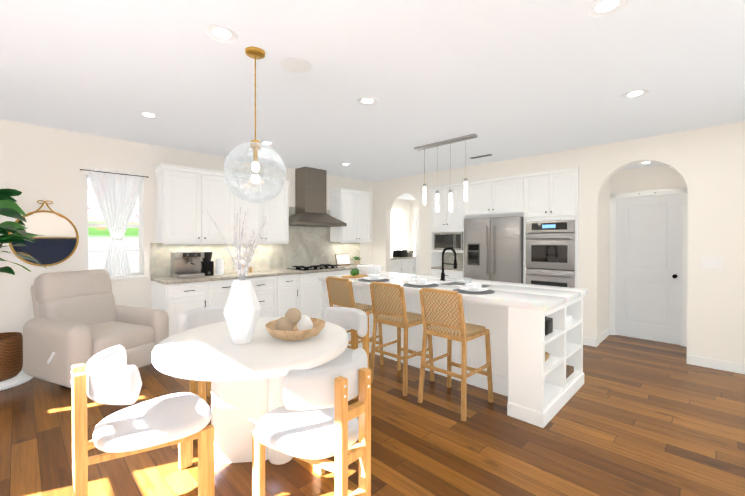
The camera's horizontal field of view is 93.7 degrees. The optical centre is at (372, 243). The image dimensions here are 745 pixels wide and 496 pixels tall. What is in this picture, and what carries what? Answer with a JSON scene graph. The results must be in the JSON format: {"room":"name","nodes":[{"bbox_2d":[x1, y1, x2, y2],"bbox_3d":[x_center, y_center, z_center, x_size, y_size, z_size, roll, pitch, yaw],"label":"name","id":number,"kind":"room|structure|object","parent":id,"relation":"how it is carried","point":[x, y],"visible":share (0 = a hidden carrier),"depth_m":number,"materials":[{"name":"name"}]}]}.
{"room":"dining room and kitchen","nodes":[
{"label":"dining room and kitchen","id":0,"kind":"room"},
{"bbox_2d":[0,335,744,495],"bbox_3d":[0.677,1.370,5.076,8.450,0.001,10.010,1,1,45],"label":"floor","id":1,"kind":"structure","parent":0,"point":[637,417],"depth_m":2.44,"materials":[{"name":"brown wood"}]},
{"bbox_2d":[0,188,46,390],"bbox_3d":[-3.598,0.434,3.334,0.751,1.904,0.705,1,1,45],"label":"fiddle leaf fig","id":2,"kind":"object","parent":1,"relation":"on","point":[12,374],"visible":0.96,"depth_m":3.34,"materials":[{"name":"green plant"}]},
{"bbox_2d":[23,269,168,388],"bbox_3d":[-2.888,0.841,3.649,1.080,1.085,0.966,0,1,24],"label":"recliner armchair","id":3,"kind":"object","parent":1,"relation":"on","point":[80,316],"visible":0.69,"depth_m":3.51,"materials":[{"name":"beige fabric"}]},
{"bbox_2d":[71,345,214,495],"bbox_3d":[-1.213,0.987,1.873,0.510,0.825,0.612,1,1,45],"label":"dining chair","id":4,"kind":"object","parent":1,"relation":"on","point":[109,376],"visible":1,"depth_m":1.73,"materials":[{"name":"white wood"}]},
{"bbox_2d":[152,282,213,336],"bbox_3d":[-2.490,0.932,4.577,0.626,0.885,0.557,1,1,45],"label":"base cabinet","id":5,"kind":"object","parent":1,"relation":"on","point":[175,300],"depth_m":4.33,"materials":[{"name":"white wood"}]},
{"bbox_2d":[151,263,365,285],"bbox_3d":[-1.362,0.459,5.707,0.641,0.040,3.780,1,1,45],"label":"countertop","id":6,"kind":"structure","parent":5,"relation":"on","point":[171,281],"depth_m":4.95,"materials":[{"name":"beige stone"}]},
{"bbox_2d":[171,251,204,278],"bbox_3d":[-2.442,0.275,4.635,0.411,0.345,0.320,1,1,45],"label":"espresso machine","id":7,"kind":"object","parent":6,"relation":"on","point":[186,264],"visible":1,"depth_m":4.58,"materials":[{"name":"silver metal"}]},
{"bbox_2d":[201,252,213,275],"bbox_3d":[-2.300,0.283,4.854,0.165,0.325,0.140,1,1,45],"label":"coffee grinder","id":8,"kind":"object","parent":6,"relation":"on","point":[207,266],"visible":0.81,"depth_m":4.80,"materials":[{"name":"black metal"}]},
{"bbox_2d":[215,259,223,274],"bbox_3d":[-2.187,0.332,4.988,0.110,0.225,0.110,1,1,45],"label":"canister","id":9,"kind":"object","parent":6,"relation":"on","point":[219,266],"visible":1,"depth_m":4.95,"materials":[{"name":"white ceramic"}]},
{"bbox_2d":[286,262,337,269],"bbox_3d":[-0.979,0.412,6.087,0.500,0.045,0.880,1,1,45],"label":"cooktop","id":10,"kind":"object","parent":6,"relation":"in","point":[321,265],"depth_m":6.00,"materials":[{"name":"black metal"}]},
{"bbox_2d":[335,254,350,265],"bbox_3d":[-0.577,0.314,6.742,0.300,0.226,0.110,0,1,-33],"label":"cookbook stand","id":11,"kind":"object","parent":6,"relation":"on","point":[342,259],"visible":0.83,"depth_m":6.71,"materials":[{"name":"white paper"}]},
{"bbox_2d":[352,256,359,264],"bbox_3d":[-0.329,0.343,6.919,0.286,0.169,0.190,1,1,45],"label":"herb pot","id":12,"kind":"object","parent":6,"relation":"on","point":[357,261],"visible":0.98,"depth_m":6.88,"materials":[{"name":"beige ceramic"}]},
{"bbox_2d":[178,306,225,401],"bbox_3d":[-1.326,0.977,2.932,0.610,0.825,0.508,1,1,45],"label":"dining chair","id":13,"kind":"object","parent":1,"relation":"on","point":[193,318],"visible":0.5,"depth_m":3.01,"materials":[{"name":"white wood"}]},
{"bbox_2d":[214,278,241,305],"bbox_3d":[-2.202,0.930,4.869,0.626,0.885,0.499,1,1,45],"label":"base cabinet","id":14,"kind":"object","parent":1,"relation":"on","point":[221,290],"depth_m":4.63,"materials":[{"name":"white wood"}]},
{"bbox_2d":[152,317,347,464],"bbox_3d":[-0.781,1.015,2.388,1.230,0.760,1.230,1,1,45],"label":"dining table","id":15,"kind":"object","parent":1,"relation":"on","point":[247,380],"visible":0.79,"depth_m":2.21,"materials":[{"name":"white wood"}]},
{"bbox_2d":[201,204,267,344],"bbox_3d":[-0.807,0.196,2.211,0.311,0.878,0.434,1,1,45],"label":"vase","id":16,"kind":"object","parent":15,"relation":"on","point":[242,309],"visible":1,"depth_m":2.18,"materials":[{"name":"white ceramic"}]},
{"bbox_2d":[265,308,325,340],"bbox_3d":[-0.519,0.533,2.365,0.400,0.200,0.400,1,1,45],"label":"decorative bowl","id":17,"kind":"object","parent":15,"relation":"on","point":[293,324],"visible":1,"depth_m":2.29,"materials":[{"name":"brown wood"}]},
{"bbox_2d":[246,274,281,317],"bbox_3d":[-1.837,0.926,5.239,0.626,0.885,0.658,1,1,45],"label":"base cabinet","id":18,"kind":"object","parent":1,"relation":"on","point":[268,291],"depth_m":5.12,"materials":[{"name":"white wood"}]},
{"bbox_2d":[282,274,305,316],"bbox_3d":[-1.487,0.923,5.595,0.626,0.885,0.459,1,1,45],"label":"base cabinet","id":19,"kind":"object","parent":1,"relation":"on","point":[283,277],"depth_m":5.42,"materials":[{"name":"white wood"}]},
{"bbox_2d":[252,348,370,495],"bbox_3d":[-0.287,0.987,1.821,0.609,0.825,0.509,1,1,45],"label":"dining chair","id":20,"kind":"object","parent":1,"relation":"on","point":[314,421],"visible":1,"depth_m":1.65,"materials":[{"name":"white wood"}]},
{"bbox_2d":[306,270,350,318],"bbox_3d":[-0.981,0.918,6.108,0.626,0.885,1.218,1,1,45],"label":"base cabinet","id":21,"kind":"object","parent":1,"relation":"on","point":[313,286],"depth_m":5.71,"materials":[{"name":"white wood"}]},
{"bbox_2d":[310,307,368,399],"bbox_3d":[-0.305,0.978,2.872,0.509,0.825,0.608,1,1,45],"label":"dining chair","id":22,"kind":"object","parent":1,"relation":"on","point":[355,321],"visible":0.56,"depth_m":3.00,"materials":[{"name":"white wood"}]},
{"bbox_2d":[326,276,383,364],"bbox_3d":[-0.206,0.875,3.954,0.464,1.013,0.505,1,1,45],"label":"bar stool","id":23,"kind":"object","parent":1,"relation":"on","point":[340,292],"visible":0.44,"depth_m":3.83,"materials":[{"name":"brown wicker"}]},
{"bbox_2d":[369,281,434,395],"bbox_3d":[0.286,0.879,3.484,0.478,1.013,0.516,1,1,45],"label":"bar stool","id":24,"kind":"object","parent":1,"relation":"on","point":[388,302],"visible":0.85,"depth_m":3.35,"materials":[{"name":"brown wood"}]},
{"bbox_2d":[391,209,418,274],"bbox_3d":[0.918,0.153,10.076,1.140,2.344,1.710,1,1,45],"label":"pantry","id":25,"kind":"object","parent":1,"relation":"on","point":[404,261],"visible":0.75,"depth_m":10.05,"materials":[{"name":"white painted wood"},{"name":"stone"},{"name":"black metal"}]},
{"bbox_2d":[430,267,463,277],"bbox_3d":[1.573,0.915,6.496,0.660,0.885,0.742,1,1,45],"label":"base cabinet","id":26,"kind":"object","parent":1,"relation":"on","point":[434,271],"depth_m":6.24,"materials":[{"name":"white wood"}]},
{"bbox_2d":[446,263,463,270],"bbox_3d":[1.573,0.452,6.492,0.660,0.040,0.742,1,1,45],"label":"countertop","id":27,"kind":"structure","parent":26,"relation":"on","point":[448,267],"depth_m":6.28,"materials":[{"name":"beige stone"}]},
{"bbox_2d":[321,283,583,427],"bbox_3d":[0.716,0.938,4.017,2.767,0.884,1.186,1,1,45],"label":"kitchen island","id":28,"kind":"object","parent":1,"relation":"on","point":[536,338],"depth_m":3.14,"materials":[{"name":"wood"}]},
{"bbox_2d":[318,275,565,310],"bbox_3d":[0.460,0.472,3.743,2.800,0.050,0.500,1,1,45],"label":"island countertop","id":29,"kind":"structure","parent":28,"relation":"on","point":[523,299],"depth_m":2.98,"materials":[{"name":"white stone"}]},
{"bbox_2d":[342,268,367,277],"bbox_3d":[-0.225,0.386,4.586,0.220,0.104,0.340,0,1,27],"label":"serving board","id":30,"kind":"object","parent":29,"relation":"on","point":[354,273],"visible":1,"depth_m":4.52,"materials":[{"name":"brown wood"}]},
{"bbox_2d":[357,265,381,274],"bbox_3d":[-0.043,0.371,4.800,0.350,0.130,0.350,1,1,45],"label":"fruit bowl","id":31,"kind":"object","parent":29,"relation":"on","point":[366,269],"visible":0.79,"depth_m":4.68,"materials":[{"name":"white ceramic"}]},
{"bbox_2d":[359,274,388,281],"bbox_3d":[0.019,0.408,4.178,0.380,0.068,0.380,1,1,45],"label":"place setting","id":32,"kind":"object","parent":29,"relation":"on","point":[374,278],"visible":1,"depth_m":4.12,"materials":[{"name":"white ceramic"}]},
{"bbox_2d":[411,273,416,281],"bbox_3d":[0.472,0.393,4.012,0.071,0.100,0.072,1,1,45],"label":"drinking glass","id":33,"kind":"object","parent":29,"relation":"on","point":[413,275],"depth_m":3.98,"materials":[{"name":"clear glass"}]},
{"bbox_2d":[403,278,438,287],"bbox_3d":[0.510,0.412,3.708,0.380,0.068,0.380,1,1,45],"label":"place setting","id":34,"kind":"object","parent":29,"relation":"on","point":[420,282],"visible":1,"depth_m":3.65,"materials":[{"name":"white ceramic"}]},
{"bbox_2d":[464,277,471,286],"bbox_3d":[0.971,0.398,3.549,0.071,0.100,0.072,1,1,45],"label":"drinking glass","id":35,"kind":"object","parent":29,"relation":"on","point":[467,279],"depth_m":3.52,"materials":[{"name":"clear glass"}]},
{"bbox_2d":[453,283,494,294],"bbox_3d":[0.945,0.416,3.266,0.380,0.068,0.380,1,1,45],"label":"place setting","id":36,"kind":"object","parent":29,"relation":"on","point":[474,288],"visible":0.98,"depth_m":3.21,"materials":[{"name":"white ceramic"}]},
{"bbox_2d":[359,271,587,302],"bbox_3d":[0.878,0.468,4.167,2.800,0.050,0.710,1,1,45],"label":"island countertop","id":37,"kind":"structure","parent":28,"relation":"on","point":[571,294],"depth_m":3.55,"materials":[{"name":"white stone"}]},
{"bbox_2d":[440,247,457,280],"bbox_3d":[0.911,0.242,4.122,0.231,0.402,0.099,1,1,45],"label":"faucet","id":38,"kind":"object","parent":37,"relation":"on","point":[455,264],"visible":1,"depth_m":4.12,"materials":[{"name":"black metal"}]},
{"bbox_2d":[450,283,489,286],"bbox_3d":[1.029,0.569,3.837,0.568,0.206,0.438,1,1,45],"label":"sink","id":39,"kind":"object","parent":37,"relation":"in","point":[451,284],"depth_m":3.95,"materials":[{"name":"silver metal"}]},
{"bbox_2d":[418,287,493,420],"bbox_3d":[0.720,0.883,3.042,0.473,1.013,0.512,1,1,45],"label":"bar stool","id":40,"kind":"object","parent":1,"relation":"on","point":[442,311],"visible":1,"depth_m":2.92,"materials":[{"name":"brown wood"}]},
{"bbox_2d":[464,216,523,282],"bbox_3d":[2.112,0.471,5.828,0.950,1.785,0.782,1,1,45],"label":"refrigerator","id":41,"kind":"object","parent":1,"relation":"on","point":[493,248],"visible":0.58,"depth_m":5.52,"materials":[{"name":"silver metal"}]},
{"bbox_2d":[0,119,744,363],"bbox_3d":[0.575,0.037,4.889,8.050,2.670,9.600,1,1,45],"label":"wall","id":42,"kind":"structure","parent":0,"point":[705,167],"depth_m":4.08,"materials":[{"name":"white paint"}]},
{"bbox_2d":[9,199,78,266],"bbox_3d":[-3.610,-0.114,3.852,0.032,0.742,0.572,1,1,45],"label":"oval mirror","id":43,"kind":"object","parent":42,"relation":"attached to","point":[57,243],"visible":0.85,"depth_m":3.87,"materials":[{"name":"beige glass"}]},
{"bbox_2d":[85,175,147,279],"bbox_3d":[-3.204,-0.188,4.343,0.160,1.270,0.680,1,1,45],"label":"window","id":44,"kind":"structure","parent":42,"relation":"attached to","point":[98,238],"depth_m":4.30,"materials":[{"name":"white"}]},
{"bbox_2d":[80,168,148,275],"bbox_3d":[-3.159,-0.243,4.305,0.100,1.290,0.691,1,1,45],"label":"sheer curtain","id":45,"kind":"object","parent":44,"relation":"in","point":[116,193],"visible":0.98,"depth_m":4.31,"materials":[{"name":"white fabric"}]},
{"bbox_2d":[153,163,240,242],"bbox_3d":[-2.411,-0.496,4.843,0.346,0.965,0.974,1,1,45],"label":"upper cabinet","id":46,"kind":"object","parent":42,"relation":"attached to","point":[185,196],"depth_m":4.63,"materials":[{"name":"white wood"}]},
{"bbox_2d":[241,183,288,242],"bbox_3d":[-1.819,-0.501,5.445,0.346,0.965,0.962,1,1,45],"label":"upper cabinet","id":47,"kind":"object","parent":42,"relation":"attached to","point":[276,230],"depth_m":5.44,"materials":[{"name":"white wood"}]},
{"bbox_2d":[289,167,346,226],"bbox_3d":[-1.018,-0.803,6.122,0.500,1.005,1.070,1,1,45],"label":"range hood","id":48,"kind":"object","parent":42,"relation":"attached to","point":[310,197],"visible":0.88,"depth_m":6.04,"materials":[{"name":"silver metal"}]},
{"bbox_2d":[330,188,371,242],"bbox_3d":[-0.426,-0.514,6.859,0.346,0.965,0.772,1,1,45],"label":"upper cabinet","id":49,"kind":"object","parent":42,"relation":"attached to","point":[353,208],"depth_m":6.67,"materials":[{"name":"white wood"}]},
{"bbox_2d":[430,184,445,230],"bbox_3d":[1.356,-0.659,6.442,0.407,0.794,0.380,1,1,45],"label":"upper cabinet","id":50,"kind":"object","parent":42,"relation":"attached to","point":[438,220],"depth_m":6.32,"materials":[{"name":"white wood"}]},
{"bbox_2d":[431,227,463,250],"bbox_3d":[1.461,-0.071,6.373,0.660,0.382,0.419,1,1,45],"label":"microwave","id":51,"kind":"object","parent":42,"relation":"attached to","point":[440,240],"depth_m":6.24,"materials":[{"name":"silver"}]},
{"bbox_2d":[446,183,469,230],"bbox_3d":[1.565,-0.657,6.236,0.327,0.794,0.380,1,1,45],"label":"upper cabinet","id":52,"kind":"object","parent":42,"relation":"attached to","point":[455,220],"depth_m":6.09,"materials":[{"name":"white wood"}]},
{"bbox_2d":[462,175,521,217],"bbox_3d":[2.179,-0.762,5.884,1.000,0.579,0.742,1,1,45],"label":"upper cabinet","id":53,"kind":"object","parent":42,"relation":"attached to","point":[498,196],"depth_m":5.61,"materials":[{"name":"white wood"}]},
{"bbox_2d":[522,167,578,218],"bbox_3d":[2.669,-0.710,5.148,0.692,0.669,0.380,1,1,45],"label":"upper cabinet","id":54,"kind":"object","parent":42,"relation":"attached to","point":[551,195],"depth_m":4.99,"materials":[{"name":"white wood"}]},
{"bbox_2d":[525,220,574,287],"bbox_3d":[2.712,0.304,5.202,0.658,1.260,0.647,1,1,45],"label":"double oven","id":55,"kind":"object","parent":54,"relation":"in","point":[550,253],"visible":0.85,"depth_m":4.99,"materials":[{"name":"silver metal"}]},
{"bbox_2d":[594,328,609,346],"bbox_3d":[3.282,1.319,4.962,0.020,0.105,0.914,1,1,45],"label":"baseboard","id":56,"kind":"structure","parent":42,"relation":"attached to","point":[602,336],"depth_m":4.91,"materials":[{"name":"white wood"}]},
{"bbox_2d":[609,188,687,346],"bbox_3d":[3.864,0.316,4.924,0.884,2.112,0.111,1,1,45],"label":"door","id":57,"kind":"structure","parent":42,"relation":"in","point":[648,253],"depth_m":4.92,"materials":[{"name":"white paint"}]},
{"bbox_2d":[701,258,722,268],"bbox_3d":[3.750,0.222,3.860,0.170,0.118,0.011,1,1,45],"label":"switch plate","id":58,"kind":"object","parent":42,"relation":"attached to","point":[711,263],"visible":1,"depth_m":3.85,"materials":[{"name":"white plastic"}]},
{"bbox_2d":[687,354,744,373],"bbox_3d":[3.995,1.331,3.628,1.090,0.105,0.014,1,1,45],"label":"baseboard","id":59,"kind":"structure","parent":42,"relation":"attached to","point":[717,364],"depth_m":3.83,"materials":[{"name":"white wood"}]},
{"bbox_2d":[0,0,744,199],"bbox_3d":[0.627,-1.299,5.001,8.450,0.001,10.150,1,1,45],"label":"ceiling","id":60,"kind":"structure","parent":0,"point":[503,80],"depth_m":2.66,"materials":[{"name":"white paint"}]},
{"bbox_2d":[138,111,159,118],"bbox_3d":[-2.239,-1.283,3.495,0.189,0.005,0.189,0,1,0],"label":"recessed light","id":61,"kind":"object","parent":60,"relation":"in","point":[144,114],"depth_m":3.51,"materials":[{"name":"white plastic"}]},
{"bbox_2d":[205,24,238,42],"bbox_3d":[-0.913,-1.270,2.119,0.189,0.005,0.189,0,1,0],"label":"recessed light","id":62,"kind":"object","parent":60,"relation":"in","point":[225,34],"depth_m":2.12,"materials":[{"name":"white plastic"}]},
{"bbox_2d":[223,46,285,202],"bbox_3d":[-0.781,-0.772,2.330,0.400,1.004,0.400,1,1,45],"label":"globe pendant light","id":63,"kind":"object","parent":60,"relation":"hanging from","point":[254,171],"visible":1,"depth_m":2.20,"materials":[{"name":"clear glass"}]},
{"bbox_2d":[261,141,274,145],"bbox_3d":[-1.363,-1.292,4.512,0.189,0.005,0.189,0,1,0],"label":"recessed light","id":64,"kind":"object","parent":60,"relation":"in","point":[268,143],"depth_m":4.52,"materials":[{"name":"white plastic"}]},
{"bbox_2d":[280,57,310,72],"bbox_3d":[-0.549,-1.275,2.503,0.219,0.003,0.219,0,1,39],"label":"ceiling speaker","id":65,"kind":"object","parent":60,"relation":"in","point":[292,64],"depth_m":2.50,"materials":[{"name":"white plastic"}]},
{"bbox_2d":[357,97,377,104],"bbox_3d":[-0.045,-1.280,3.143,0.189,0.005,0.189,0,1,0],"label":"recessed light","id":66,"kind":"object","parent":60,"relation":"in","point":[363,100],"depth_m":3.13,"materials":[{"name":"white plastic"}]},
{"bbox_2d":[414,134,476,212],"bbox_3d":[0.907,-0.839,4.442,0.880,0.910,0.090,1,1,45],"label":"light","id":67,"kind":"object","parent":60,"relation":"hanging from","point":[465,181],"visible":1,"depth_m":4.38,"materials":[{"name":"white glass"}]},
{"bbox_2d":[468,153,494,158],"bbox_3d":[1.616,-1.295,5.199,0.380,0.010,0.120,1,1,45],"label":"air vent","id":68,"kind":"object","parent":60,"relation":"in","point":[490,154],"depth_m":5.19,"materials":[{"name":"white metal"}]},
{"bbox_2d":[586,0,627,17],"bbox_3d":[1.252,-1.268,1.866,0.189,0.005,0.189,0,1,0],"label":"recessed light","id":69,"kind":"object","parent":60,"relation":"in","point":[594,9],"depth_m":1.88,"materials":[{"name":"white plastic"}]},
{"bbox_2d":[621,89,648,98],"bbox_3d":[2.248,-1.278,2.991,0.189,0.005,0.189,0,1,0],"label":"recessed light","id":70,"kind":"object","parent":60,"relation":"in","point":[635,93],"depth_m":2.99,"materials":[{"name":"white plastic"}]},
{"label":"outside","id":71,"kind":"structure","parent":0,"visible":0},
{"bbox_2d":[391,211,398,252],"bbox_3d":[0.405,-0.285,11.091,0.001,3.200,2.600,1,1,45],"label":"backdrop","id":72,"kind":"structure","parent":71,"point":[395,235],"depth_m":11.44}
]}

